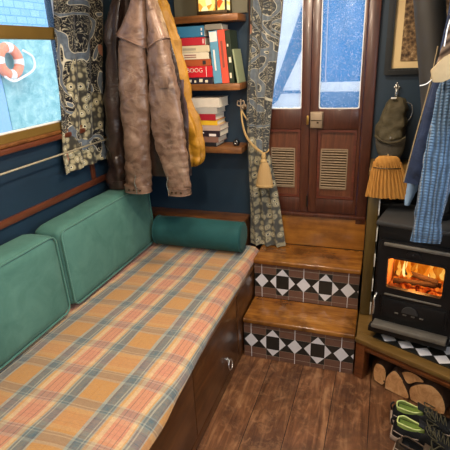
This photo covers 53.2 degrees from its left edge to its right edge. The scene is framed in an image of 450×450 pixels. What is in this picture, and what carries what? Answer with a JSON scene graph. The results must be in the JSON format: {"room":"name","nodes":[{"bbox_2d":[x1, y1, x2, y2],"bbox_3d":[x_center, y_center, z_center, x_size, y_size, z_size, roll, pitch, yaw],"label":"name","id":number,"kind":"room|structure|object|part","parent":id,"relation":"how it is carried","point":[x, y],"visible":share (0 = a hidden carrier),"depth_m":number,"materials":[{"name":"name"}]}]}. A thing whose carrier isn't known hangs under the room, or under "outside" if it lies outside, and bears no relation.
{"room":"ship interior","nodes":[
{"label":"ship interior","id":0,"kind":"room"},
{"bbox_2d":[0,0,111,244],"bbox_3d":[-1.193,0.222,1.010,0.050,1.980,4.009,5,22,18],"label":"wall","id":1,"kind":"structure","parent":0,"point":[22,189],"depth_m":1.98,"materials":[{"name":"blue paint"}]},
{"bbox_2d":[0,0,61,144],"bbox_3d":[-0.930,-0.578,1.507,0.038,0.665,1.235,5,22,18],"label":"window","id":2,"kind":"structure","parent":1,"relation":"in","point":[15,32],"depth_m":1.83,"materials":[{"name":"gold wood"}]},
{"bbox_2d":[0,125,85,155],"bbox_3d":[-0.918,-0.221,1.586,0.035,0.022,1.490,5,22,18],"label":"trim","id":3,"kind":"structure","parent":1,"relation":"attached to","point":[16,148],"depth_m":1.87,"materials":[{"name":"brown wood"}]},
{"bbox_2d":[0,173,106,229],"bbox_3d":[-1.159,0.299,1.029,0.014,0.030,3.889,5,22,18],"label":"trim","id":4,"kind":"structure","parent":1,"relation":"attached to","point":[30,211],"depth_m":2.02,"materials":[{"name":"brown wood"}]},
{"bbox_2d":[0,136,106,175],"bbox_3d":[-1.112,0.075,1.030,0.066,0.028,3.079,5,22,18],"label":"curtain rod","id":5,"kind":"object","parent":1,"relation":"attached to","point":[105,137],"visible":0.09,"depth_m":1.92,"materials":[{"name":"gold metal"}]},
{"bbox_2d":[90,164,95,179],"bbox_3d":[-0.684,-0.316,2.304,0.010,0.165,0.030,5,22,18],"label":"trim","id":6,"kind":"structure","parent":1,"relation":"attached to","point":[92,167],"depth_m":2.31,"materials":[{"name":"brown wood"}]},
{"bbox_2d":[150,0,449,318],"bbox_3d":[0.450,-0.386,2.404,2.080,1.980,0.050,5,22,18],"label":"wall","id":7,"kind":"structure","parent":0,"point":[221,183],"depth_m":2.47,"materials":[{"name":"blue paint"}]},
{"bbox_2d":[151,207,261,249],"bbox_3d":[-0.157,0.224,2.772,0.797,0.628,0.127,5,22,18],"label":"trim","id":8,"kind":"structure","parent":7,"relation":"attached to","point":[228,216],"depth_m":2.64,"materials":[{"name":"brown wood"}]},
{"bbox_2d":[173,13,247,153],"bbox_3d":[-0.107,-0.731,2.360,0.429,0.700,0.143,5,22,18],"label":"bookshelf","id":9,"kind":"object","parent":7,"relation":"attached to","point":[226,147],"visible":0.3,"depth_m":2.25,"materials":[{"name":"brown wood"}]},
{"bbox_2d":[189,77,213,83],"bbox_3d":[-0.127,-0.760,2.355,0.180,0.031,0.132,5,22,18],"label":"book","id":10,"kind":"object","parent":9,"relation":"on","point":[198,80],"visible":0.62,"depth_m":2.29,"materials":[{"name":"paper"}]},
{"bbox_2d":[187,65,212,77],"bbox_3d":[-0.123,-0.800,2.338,0.172,0.054,0.132,5,22,18],"label":"book","id":11,"kind":"object","parent":10,"relation":"on","point":[193,71],"visible":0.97,"depth_m":2.27,"materials":[{"name":"red paper"}]},
{"bbox_2d":[185,59,211,65],"bbox_3d":[-0.133,-0.842,2.325,0.175,0.031,0.132,5,22,18],"label":"book","id":12,"kind":"object","parent":11,"relation":"on","point":[193,62],"visible":0.59,"depth_m":2.26,"materials":[{"name":"paper"}]},
{"bbox_2d":[182,52,210,59],"bbox_3d":[-0.143,-0.873,2.316,0.175,0.032,0.132,5,22,18],"label":"book","id":13,"kind":"object","parent":12,"relation":"on","point":[197,55],"visible":0.64,"depth_m":2.25,"materials":[{"name":"beige paper"}]},
{"bbox_2d":[182,45,210,52],"bbox_3d":[-0.141,-0.903,2.304,0.182,0.031,0.132,5,22,18],"label":"book","id":14,"kind":"object","parent":13,"relation":"on","point":[199,48],"visible":0.56,"depth_m":2.24,"materials":[{"name":"grey paper"}]},
{"bbox_2d":[182,48,195,50],"bbox_3d":[-0.180,-0.880,2.252,0.073,0.011,0.001,5,22,18],"label":"print","id":15,"kind":"object","parent":14,"relation":"attached to","point":[183,49],"depth_m":2.25,"materials":[{"name":"grey paper"}]},
{"bbox_2d":[180,37,209,45],"bbox_3d":[-0.159,-0.936,2.297,0.168,0.036,0.132,5,22,18],"label":"book","id":16,"kind":"object","parent":14,"relation":"on","point":[196,41],"visible":0.59,"depth_m":2.23,"materials":[{"name":"red paper"}]},
{"bbox_2d":[176,25,208,37],"bbox_3d":[-0.161,-0.978,2.280,0.168,0.050,0.132,5,22,18],"label":"book","id":17,"kind":"object","parent":16,"relation":"on","point":[190,31],"visible":0.62,"depth_m":2.22,"materials":[{"name":"blue paper"}]},
{"bbox_2d":[196,0,231,15],"bbox_3d":[-0.055,-1.140,2.181,0.155,0.222,0.120,5,22,18],"label":"lantern","id":18,"kind":"object","parent":9,"relation":"on","point":[204,7],"visible":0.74,"depth_m":2.18,"materials":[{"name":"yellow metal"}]},
{"bbox_3d":[-0.054,-1.118,2.189,0.137,0.135,0.072,5,22,18],"label":"glass","id":19,"kind":"part","parent":18,"relation":"part of","materials":[{"name":"yellow glass"}]},
{"bbox_2d":[205,140,223,146],"bbox_3d":[-0.092,-0.455,2.465,0.148,0.022,0.134,5,22,18],"label":"book","id":20,"kind":"object","parent":9,"relation":"on","point":[207,144],"visible":0.42,"depth_m":2.40,"materials":[{"name":"black paper"}]},
{"bbox_2d":[204,134,226,142],"bbox_3d":[-0.086,-0.479,2.453,0.164,0.030,0.136,5,22,18],"label":"book","id":21,"kind":"object","parent":20,"relation":"on","point":[206,139],"visible":0.5,"depth_m":2.39,"materials":[{"name":"paper"}]},
{"bbox_2d":[203,128,228,136],"bbox_3d":[-0.087,-0.508,2.442,0.185,0.032,0.138,5,22,18],"label":"book","id":22,"kind":"object","parent":21,"relation":"on","point":[224,131],"visible":0.56,"depth_m":2.38,"materials":[{"name":"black paper"}]},
{"bbox_2d":[202,122,227,130],"bbox_3d":[-0.087,-0.536,2.431,0.186,0.028,0.136,5,22,18],"label":"book","id":23,"kind":"object","parent":22,"relation":"on","point":[224,125],"visible":0.53,"depth_m":2.37,"materials":[{"name":"beige paper"}]},
{"bbox_2d":[201,117,225,124],"bbox_3d":[-0.092,-0.561,2.423,0.155,0.024,0.131,5,22,18],"label":"book","id":24,"kind":"object","parent":23,"relation":"on","point":[222,120],"visible":0.54,"depth_m":2.36,"materials":[{"name":"yellow paper"}]},
{"bbox_2d":[199,112,223,120],"bbox_3d":[-0.096,-0.588,2.413,0.155,0.032,0.137,5,22,18],"label":"book","id":25,"kind":"object","parent":24,"relation":"on","point":[211,117],"visible":0.52,"depth_m":2.35,"materials":[{"name":"red paper"}]},
{"bbox_2d":[195,106,225,113],"bbox_3d":[-0.093,-0.618,2.400,0.161,0.032,0.134,5,22,18],"label":"book","id":26,"kind":"object","parent":25,"relation":"on","point":[221,109],"visible":0.55,"depth_m":2.34,"materials":[{"name":"white paper"}]},
{"bbox_2d":[192,96,228,107],"bbox_3d":[-0.089,-0.655,2.384,0.180,0.046,0.131,6,23,21],"label":"book","id":27,"kind":"object","parent":26,"relation":"on","point":[198,101],"visible":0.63,"depth_m":2.33,"materials":[{"name":"white paper"}]},
{"bbox_2d":[209,30,221,83],"bbox_3d":[-0.029,-0.850,2.275,0.059,0.247,0.117,5,22,18],"label":"book","id":28,"kind":"object","parent":9,"relation":"on","point":[213,38],"visible":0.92,"depth_m":2.22,"materials":[{"name":"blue paper"}]},
{"bbox_2d":[209,31,216,41],"bbox_3d":[-0.058,-0.919,2.192,0.041,0.047,0.001,5,22,18],"label":"print","id":29,"kind":"object","parent":28,"relation":"attached to","point":[212,34],"depth_m":2.19,"materials":[{"name":"white paper"}]},
{"bbox_2d":[213,50,216,70],"bbox_3d":[-0.051,-0.818,2.230,0.015,0.098,0.001,5,22,18],"label":"print","id":30,"kind":"object","parent":28,"relation":"attached to","point":[214,51],"depth_m":2.23,"materials":[{"name":"white paper"}]},
{"bbox_2d":[205,24,228,30],"bbox_3d":[-0.041,-0.979,2.225,0.086,0.024,0.111,5,22,18],"label":"book","id":31,"kind":"object","parent":28,"relation":"on","point":[210,27],"visible":0.98,"depth_m":2.18,"materials":[{"name":"beige paper"}]},
{"bbox_2d":[217,29,229,82],"bbox_3d":[0.010,-0.848,2.261,0.054,0.250,0.117,5,22,18],"label":"book","id":32,"kind":"object","parent":9,"relation":"on","point":[220,33],"visible":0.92,"depth_m":2.21,"materials":[{"name":"red paper"}]},
{"bbox_2d":[220,41,224,67],"bbox_3d":[-0.012,-0.839,2.207,0.020,0.124,0.001,5,22,18],"label":"print","id":33,"kind":"object","parent":32,"relation":"attached to","point":[222,43],"depth_m":2.21,"materials":[{"name":"red paper"}]},
{"bbox_2d":[225,30,237,82],"bbox_3d":[0.041,-0.843,2.252,0.041,0.246,0.117,5,22,18],"label":"book","id":34,"kind":"object","parent":9,"relation":"on","point":[230,35],"visible":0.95,"depth_m":2.21,"materials":[{"name":"paper"}]},
{"bbox_2d":[233,139,239,145],"bbox_3d":[0.061,-0.440,2.390,0.038,0.035,0.040,5,22,18],"label":"trinket","id":35,"kind":"object","parent":9,"relation":"on","point":[236,142],"visible":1,"depth_m":2.38,"materials":[{"name":"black metal"}]},
{"bbox_2d":[232,49,245,82],"bbox_3d":[0.070,-0.801,2.259,0.033,0.160,0.116,5,22,18],"label":"book","id":36,"kind":"object","parent":9,"relation":"on","point":[237,57],"visible":1,"depth_m":2.24,"materials":[{"name":"green paper"}]},
{"bbox_2d":[174,0,247,16],"bbox_3d":[-0.079,-1.200,2.238,0.395,0.280,0.012,5,22,18],"label":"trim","id":37,"kind":"structure","parent":7,"relation":"attached to","point":[182,8],"depth_m":2.30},
{"bbox_2d":[237,99,246,110],"bbox_3d":[0.092,-0.631,2.369,0.045,0.069,0.070,5,22,18],"label":"hook","id":38,"kind":"object","parent":7,"relation":"attached to","point":[243,106],"visible":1,"depth_m":2.34,"materials":[{"name":"grey metal"}]},
{"bbox_2d":[240,110,273,187],"bbox_3d":[0.181,-0.406,2.374,0.106,0.395,0.198,-17,26,-34],"label":"tieback","id":39,"kind":"object","parent":38,"relation":"hanging from","point":[264,178],"visible":0.97,"depth_m":2.35,"materials":[{"name":"beige fabric"}]},
{"bbox_3d":[0.154,-0.491,2.355,0.156,0.221,0.081,5,22,18],"label":"cord","id":40,"kind":"part","parent":39,"relation":"part of","materials":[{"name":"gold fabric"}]},
{"bbox_2d":[269,0,312,210],"bbox_3d":[0.317,-0.641,2.332,0.253,1.183,0.052,5,22,18],"label":"door","id":41,"kind":"structure","parent":7,"relation":"in","point":[289,139],"depth_m":2.39,"materials":[{"name":"brown wood"}]},
{"bbox_2d":[271,147,294,186],"bbox_3d":[0.317,-0.315,2.459,0.132,0.218,0.011,5,22,18],"label":"vent","id":42,"kind":"object","parent":41,"relation":"attached to","point":[282,158],"depth_m":2.45,"materials":[{"name":"beige metal"}]},
{"bbox_3d":[0.318,-0.341,2.461,0.196,0.375,0.016,5,22,18],"label":"panel","id":43,"kind":"part","parent":41,"relation":"part of","materials":[{"name":"brown wood"}]},
{"bbox_3d":[0.313,-0.336,2.450,0.192,0.369,0.009,5,22,18],"label":"moulding","id":44,"kind":"part","parent":41,"relation":"part of","materials":[{"name":"brown wood"}]},
{"bbox_3d":[0.293,-0.879,2.252,0.196,0.578,0.004,5,22,18],"label":"pane","id":45,"kind":"part","parent":41,"relation":"part of","materials":[{"name":"glass"}]},
{"bbox_2d":[249,0,381,224],"bbox_3d":[0.438,-0.633,2.294,0.621,1.280,0.078,5,22,18],"label":"trim","id":46,"kind":"structure","parent":7,"relation":"attached to","point":[375,8],"depth_m":2.21,"materials":[{"name":"brown wood"}]},
{"bbox_2d":[308,0,369,214],"bbox_3d":[0.557,-0.618,2.247,0.256,1.183,0.062,5,22,18],"label":"door","id":47,"kind":"structure","parent":7,"relation":"in","point":[335,133],"depth_m":2.31,"materials":[{"name":"brown wood"}]},
{"bbox_2d":[319,149,347,189],"bbox_3d":[0.573,-0.293,2.374,0.140,0.218,0.011,5,22,18],"label":"vent","id":48,"kind":"object","parent":47,"relation":"attached to","point":[333,163],"depth_m":2.37,"materials":[{"name":"beige metal"}]},
{"bbox_3d":[0.583,-0.314,2.360,0.194,0.369,0.009,5,22,18],"label":"moulding","id":49,"kind":"part","parent":47,"relation":"part of","materials":[{"name":"brown wood"}]},
{"bbox_3d":[0.587,-0.318,2.371,0.200,0.375,0.016,5,22,18],"label":"panel","id":50,"kind":"part","parent":47,"relation":"part of","materials":[{"name":"brown wood"}]},
{"bbox_3d":[0.563,-0.857,2.162,0.200,0.578,0.004,5,22,18],"label":"pane","id":51,"kind":"part","parent":47,"relation":"part of","materials":[{"name":"glass"}]},
{"bbox_2d":[393,82,400,96],"bbox_3d":[0.809,-0.631,2.116,0.033,0.084,0.050,5,22,18],"label":"coat hook","id":52,"kind":"object","parent":7,"relation":"attached to","point":[396,87],"visible":0.85,"depth_m":2.12,"materials":[{"name":"silver metal"}]},
{"bbox_2d":[374,97,412,157],"bbox_3d":[0.787,-0.452,2.134,0.158,0.295,0.142,13,26,35],"label":"cap","id":53,"kind":"object","parent":52,"relation":"hanging from","point":[390,130],"visible":0.94,"depth_m":2.10,"materials":[{"name":"green fabric"}]},
{"bbox_3d":[0.791,-0.501,2.129,0.147,0.197,0.116,5,22,18],"label":"crown","id":54,"kind":"part","parent":53,"relation":"part of","materials":[{"name":"green fabric"}]},
{"bbox_2d":[384,0,449,74],"bbox_3d":[0.887,-0.920,1.985,0.314,0.480,0.027,5,22,18],"label":"framed picture","id":55,"kind":"object","parent":7,"relation":"attached to","point":[401,48],"visible":0.58,"depth_m":2.05},
{"bbox_3d":[0.887,-0.920,1.985,0.314,0.480,0.027,5,22,18],"label":"frame","id":56,"kind":"part","parent":55,"relation":"part of","materials":[{"name":"black wood"}]},
{"bbox_2d":[400,0,449,60],"bbox_3d":[0.888,-0.915,1.989,0.178,0.352,0.004,5,22,18],"label":"print","id":57,"kind":"object","parent":55,"relation":"attached to","point":[408,48],"depth_m":2.03},
{"bbox_3d":[0.385,-1.196,2.022,0.590,0.018,0.052,5,22,18],"label":"pole","id":58,"kind":"object","parent":7,"relation":"attached to","visible":0},
{"bbox_2d":[247,0,285,246],"bbox_3d":[0.212,-0.539,2.322,0.212,1.396,0.057,5,22,18],"label":"door curtain","id":59,"kind":"object","parent":58,"relation":"hanging from","point":[267,229],"visible":0.94,"depth_m":2.32,"materials":[{"name":"multicoloured fabric"}]},
{"bbox_2d":[197,325,449,449],"bbox_3d":[-0.144,1.258,1.040,2.200,0.060,4.009,5,22,18],"label":"floor","id":60,"kind":"structure","parent":0,"point":[265,404],"depth_m":2.01,"materials":[{"name":"brown wood"}]},
{"bbox_2d":[149,263,254,449],"bbox_3d":[-0.724,0.949,1.226,0.813,0.432,3.460,5,22,18],"label":"bench","id":61,"kind":"object","parent":60,"relation":"on","point":[189,419],"visible":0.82,"depth_m":1.91,"materials":[{"name":"brown wood"}]},
{"bbox_3d":[-0.214,0.801,1.523,0.014,0.340,0.554,5,22,18],"label":"drawer","id":62,"kind":"part","parent":61,"relation":"part of","materials":[{"name":"brown wood"}]},
{"bbox_3d":[-0.034,0.605,2.013,0.014,0.340,0.555,5,22,18],"label":"drawer","id":63,"kind":"part","parent":61,"relation":"part of","materials":[{"name":"brown wood"}]},
{"bbox_3d":[-0.361,1.155,1.176,0.014,0.052,3.460,5,22,18],"label":"skirting","id":64,"kind":"part","parent":61,"relation":"part of","materials":[{"name":"brown wood"}]},
{"bbox_3d":[-0.386,0.791,1.039,0.048,0.032,3.460,5,22,18],"label":"rail","id":65,"kind":"part","parent":61,"relation":"part of","materials":[{"name":"brown wood"}]},
{"bbox_3d":[0.022,0.658,2.136,0.023,0.062,0.054,5,22,18],"label":"ring pull","id":66,"kind":"part","parent":61,"relation":"part of","materials":[{"name":"silver metal"}]},
{"bbox_2d":[243,215,365,373],"bbox_3d":[0.427,0.334,2.394,0.557,0.645,0.488,5,22,18],"label":"entry steps","id":67,"kind":"structure","parent":60,"relation":"on","point":[304,308],"depth_m":2.35,"materials":[{"name":"brown wood"}]},
{"bbox_2d":[374,359,396,383],"bbox_3d":[0.791,0.681,2.184,0.063,0.109,0.172,17,29,41],"label":"log","id":68,"kind":"object","parent":60,"relation":"on","point":[383,367],"visible":0.56,"depth_m":2.13,"materials":[{"name":"brown wood"}]},
{"bbox_2d":[385,366,413,397],"bbox_3d":[0.852,0.700,2.117,0.114,0.121,0.182,17,29,41],"label":"log","id":69,"kind":"object","parent":60,"relation":"on","point":[395,382],"visible":0.51,"depth_m":2.06,"materials":[{"name":"brown wood"}]},
{"bbox_2d":[402,369,425,383],"bbox_3d":[0.899,0.668,2.071,0.099,0.067,0.173,17,29,41],"label":"log","id":70,"kind":"object","parent":69,"relation":"on","point":[410,377],"visible":0.41,"depth_m":2.01,"materials":[{"name":"brown wood"}]},
{"bbox_2d":[354,291,449,388],"bbox_3d":[1.028,0.642,2.108,0.806,0.227,0.811,5,22,18],"label":"hearth","id":71,"kind":"object","parent":60,"relation":"on","point":[433,364],"visible":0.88,"depth_m":2.03,"materials":[{"name":"brown wood"}]},
{"bbox_3d":[0.666,0.646,2.180,0.046,0.198,0.060,17,29,41],"label":"post","id":72,"kind":"part","parent":71,"relation":"part of","materials":[{"name":"brown wood"}]},
{"bbox_2d":[360,159,449,314],"bbox_3d":[1.055,0.087,2.187,0.720,0.749,0.273,5,22,18],"label":"surround","id":73,"kind":"object","parent":71,"relation":"on","point":[375,209],"visible":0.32,"depth_m":2.21,"materials":[{"name":"green wood"}]},
{"bbox_2d":[365,154,406,199],"bbox_3d":[0.739,-0.219,2.013,0.200,0.196,0.085,5,22,18],"label":"brush","id":74,"kind":"object","parent":73,"relation":"hanging from","point":[387,174],"visible":0.92,"depth_m":1.99,"materials":[{"name":"wicker"}]},
{"bbox_2d":[368,202,449,350],"bbox_3d":[0.883,0.238,2.050,0.359,0.579,0.330,10,25,30],"label":"wood stove","id":75,"kind":"object","parent":71,"relation":"on","point":[410,315],"visible":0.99,"depth_m":1.97,"materials":[{"name":"black metal"}]},
{"bbox_3d":[0.684,0.356,2.054,0.013,0.099,0.034,14,27,37],"label":"handle","id":76,"kind":"part","parent":75,"relation":"part of","materials":[{"name":"silver metal"}]},
{"bbox_3d":[0.882,-0.028,1.964,0.359,0.021,0.292,10,25,30],"label":"plate","id":77,"kind":"part","parent":75,"relation":"part of","materials":[{"name":"black metal"}]},
{"bbox_3d":[0.821,0.210,1.933,0.308,0.270,0.020,10,25,30],"label":"door","id":78,"kind":"part","parent":75,"relation":"part of","materials":[{"name":"black metal"}]},
{"bbox_3d":[0.835,0.389,2.000,0.280,0.103,0.023,10,25,30],"label":"ash door","id":79,"kind":"part","parent":75,"relation":"part of","materials":[{"name":"black metal"}]},
{"bbox_3d":[0.814,0.227,1.931,0.242,0.157,0.006,10,25,30],"label":"glass frame","id":80,"kind":"part","parent":75,"relation":"part of","materials":[{"name":"black metal"}]},
{"bbox_2d":[393,278,441,288],"bbox_3d":[0.877,0.266,2.053,0.206,0.031,0.026,7,23,23],"label":"log","id":81,"kind":"object","parent":75,"relation":"in","point":[395,280],"visible":0.91,"depth_m":2.04,"materials":[{"name":"brown wood"}]},
{"bbox_2d":[393,259,444,295],"bbox_3d":[0.888,0.184,2.048,0.252,0.214,0.185,11,25,31],"label":"fire","id":82,"kind":"object","parent":75,"relation":"in","point":[437,273],"visible":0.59,"depth_m":2.07,"materials":[{"name":"orange"}]},
{"bbox_2d":[405,269,438,284],"bbox_3d":[0.899,0.239,2.071,0.024,0.031,0.180,-17,26,-34],"label":"log","id":83,"kind":"object","parent":75,"relation":"in","point":[414,274],"visible":0.85,"depth_m":2.05,"materials":[{"name":"brown wood"}]},
{"bbox_2d":[413,0,449,220],"bbox_3d":[0.850,-0.618,1.827,0.173,1.182,0.313,-17,25,-33],"label":"flue pipe","id":84,"kind":"object","parent":75,"relation":"on","point":[430,16],"visible":0.26,"depth_m":1.78,"materials":[{"name":"metal"}]},
{"bbox_2d":[393,436,444,449],"bbox_3d":[0.788,0.874,1.693,0.289,0.110,0.104,11,25,31],"label":"shoe","id":85,"kind":"object","parent":60,"relation":"on","point":[404,442],"visible":1,"depth_m":1.74,"materials":[{"name":"brown fabric"}]},
{"bbox_2d":[390,415,449,449],"bbox_3d":[0.813,0.836,1.788,0.294,0.112,0.104,8,23,26],"label":"shoe","id":86,"kind":"object","parent":60,"relation":"on","point":[422,432],"visible":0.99,"depth_m":1.78,"materials":[{"name":"black"}]},
{"bbox_2d":[390,400,449,435],"bbox_3d":[0.844,0.801,1.874,0.295,0.112,0.104,5,22,18],"label":"shoe","id":87,"kind":"object","parent":60,"relation":"on","point":[422,412],"visible":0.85,"depth_m":1.87,"materials":[{"name":"black"}]},
{"bbox_2d":[409,379,449,413],"bbox_3d":[0.951,0.726,2.030,0.158,0.126,0.182,17,29,41],"label":"log","id":88,"kind":"object","parent":60,"relation":"on","point":[430,392],"visible":0.6,"depth_m":1.96,"materials":[{"name":"brown wood"}]},
{"bbox_3d":[-0.228,-0.639,0.310,2.200,0.050,4.009,5,22,18],"label":"ceiling","id":89,"kind":"structure","parent":0,"visible":0},
{"bbox_3d":[0.786,-0.988,1.261,0.024,0.064,0.500,5,22,18],"label":"rail","id":90,"kind":"object","parent":89,"relation":"attached to","visible":0},
{"bbox_2d":[404,183,417,205],"bbox_3d":[0.786,-0.557,1.603,0.176,1.035,0.034,5,22,18],"label":"rag","id":91,"kind":"object","parent":90,"relation":"hanging from","point":[411,189],"visible":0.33,"depth_m":1.78,"materials":[{"name":"blue fabric"}]},
{"bbox_2d":[403,4,449,184],"bbox_3d":[0.761,-0.590,1.545,0.192,0.930,0.052,5,22,18],"label":"trousers","id":92,"kind":"object","parent":90,"relation":"hanging from","point":[414,167],"visible":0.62,"depth_m":1.65,"materials":[{"name":"fabric"}]},
{"bbox_2d":[410,79,449,243],"bbox_3d":[0.844,-0.466,1.486,0.334,1.125,0.104,0,21,8],"label":"towel","id":93,"kind":"object","parent":90,"relation":"hanging from","point":[434,185],"visible":0.98,"depth_m":1.58,"materials":[{"name":"blue fabric"}]},
{"bbox_2d":[420,54,449,85],"bbox_3d":[0.731,-0.626,1.310,0.262,0.709,0.050,2,22,13],"label":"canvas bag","id":94,"kind":"object","parent":90,"relation":"hanging from","point":[440,72],"visible":1,"depth_m":1.37,"materials":[{"name":"beige fabric"}]},
{"bbox_2d":[436,25,449,63],"bbox_3d":[0.729,-0.717,1.334,0.142,0.541,0.036,5,22,18],"label":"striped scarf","id":95,"kind":"object","parent":90,"relation":"hanging from","point":[445,50],"visible":0.36,"depth_m":1.40,"materials":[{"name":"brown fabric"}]},
{"bbox_2d":[444,20,449,45],"bbox_3d":[0.701,-0.722,1.215,0.148,0.439,0.008,5,22,18],"label":"cloth","id":96,"kind":"object","parent":90,"relation":"hanging from","point":[449,20],"visible":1,"depth_m":1.30,"materials":[{"name":"white fabric"}]},
{"label":"outside","id":97,"kind":"structure","parent":0,"visible":0},
{"bbox_2d":[272,0,364,107],"bbox_3d":[0.665,-0.870,3.050,1.600,1.800,0.050,5,22,18],"label":"bow cover","id":98,"kind":"object","parent":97,"point":[327,47],"visible":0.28,"depth_m":2.95,"materials":[{"name":"blue fabric"}]},
{"bbox_3d":[0.446,-1.275,2.959,0.299,0.960,0.006,5,22,18],"label":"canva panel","id":99,"kind":"part","parent":98,"relation":"part of","materials":[{"name":"fabric"}]},
{"bbox_3d":[1.017,-0.431,3.076,0.880,0.935,0.006,5,22,18],"label":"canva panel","id":100,"kind":"part","parent":98,"relation":"part of","materials":[{"name":"blue fabric"}]},
{"bbox_3d":[0.988,-1.299,2.739,0.860,0.803,0.006,5,22,18],"label":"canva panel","id":101,"kind":"part","parent":98,"relation":"part of","materials":[{"name":"blue fabric"}]},
{"bbox_3d":[-0.422,-1.206,1.959,0.420,0.058,0.220,5,22,18],"label":"coat rack","id":102,"kind":"object","parent":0,"visible":0},
{"bbox_2d":[102,0,129,189],"bbox_3d":[-0.491,-0.698,2.178,0.295,1.056,0.176,5,22,18],"label":"coat","id":103,"kind":"object","parent":102,"relation":"hanging from","point":[115,177],"visible":0.46,"depth_m":2.16,"materials":[{"name":"leather"}]},
{"bbox_2d":[116,0,191,196],"bbox_3d":[-0.348,-0.659,2.055,0.363,1.056,0.146,5,22,18],"label":"leather jacket","id":104,"kind":"object","parent":102,"relation":"hanging from","point":[152,109],"visible":1,"depth_m":2.04,"materials":[{"name":"brown leather"}]},
{"bbox_2d":[158,0,204,166],"bbox_3d":[-0.223,-0.745,2.119,0.218,0.950,0.120,5,22,18],"label":"coat","id":105,"kind":"object","parent":102,"relation":"hanging from","point":[196,142],"visible":0.49,"depth_m":2.14,"materials":[{"name":"fabric"}]},
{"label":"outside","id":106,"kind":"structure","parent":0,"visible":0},
{"bbox_2d":[0,39,60,132],"bbox_3d":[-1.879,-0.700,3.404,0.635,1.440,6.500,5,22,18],"label":"window pane","id":107,"kind":"object","parent":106,"point":[33,100],"visible":0.02,"depth_m":3.48,"materials":[{"name":"clear glass"}]},
{"bbox_3d":[-2.393,-0.117,2.002,0.600,1.400,3.295,5,22,18],"label":"painted panel","id":108,"kind":"part","parent":107,"relation":"part of","materials":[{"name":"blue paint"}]},
{"bbox_2d":[0,42,35,81],"bbox_3d":[-1.518,-1.177,3.244,0.074,0.271,0.354,5,22,18],"label":"lifebuoy","id":109,"kind":"object","parent":107,"relation":"attached to","point":[16,72],"visible":1,"depth_m":3.21,"materials":[{"name":"plastic"}]},
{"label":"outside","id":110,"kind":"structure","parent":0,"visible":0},
{"bbox_2d":[0,0,47,26],"bbox_3d":[-2.770,-2.156,4.002,0.300,5.600,13.000,5,22,18],"label":"wall","id":111,"kind":"structure","parent":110,"point":[12,12],"depth_m":5.02,"materials":[{"name":"white brick"}]},
{"bbox_3d":[-0.731,0.720,1.159,0.768,0.039,3.398,5,22,18],"label":"mattress","id":112,"kind":"object","parent":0,"visible":0},
{"bbox_2d":[0,240,258,449],"bbox_3d":[-0.714,0.715,1.144,0.829,0.051,3.426,5,22,18],"label":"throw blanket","id":113,"kind":"object","parent":112,"relation":"on","point":[112,372],"visible":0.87,"depth_m":1.66,"materials":[{"name":"fabric"}]},
{"bbox_2d":[0,234,70,369],"bbox_3d":[-0.875,0.342,1.536,0.180,0.378,0.844,5,22,18],"label":"cushion","id":114,"kind":"object","parent":113,"relation":"on","point":[33,297],"visible":1,"depth_m":1.69,"materials":[{"name":"teal fabric"}]},
{"bbox_2d":[35,189,153,303],"bbox_3d":[-0.608,0.051,2.259,0.182,0.377,0.781,5,22,18],"label":"cushion","id":115,"kind":"object","parent":113,"relation":"on","point":[96,238],"visible":0.7,"depth_m":2.10,"materials":[{"name":"teal fabric"}]},
{"bbox_2d":[151,215,246,252],"bbox_3d":[-0.144,0.045,2.509,0.521,0.169,0.169,5,22,18],"label":"bolster","id":116,"kind":"object","parent":113,"relation":"on","point":[225,235],"visible":1,"depth_m":2.44,"materials":[{"name":"teal fabric"}]},
{"bbox_3d":[-1.131,-0.669,0.825,0.043,0.018,3.230,5,22,18],"label":"pole","id":117,"kind":"object","parent":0,"visible":0},
{"bbox_2d":[53,0,106,173],"bbox_3d":[-0.672,-0.722,2.141,0.034,0.852,0.523,5,22,18],"label":"window curtain","id":118,"kind":"object","parent":117,"relation":"hanging from","point":[78,24],"visible":1,"depth_m":2.12,"materials":[{"name":"multicoloured fabric"}]}
]}

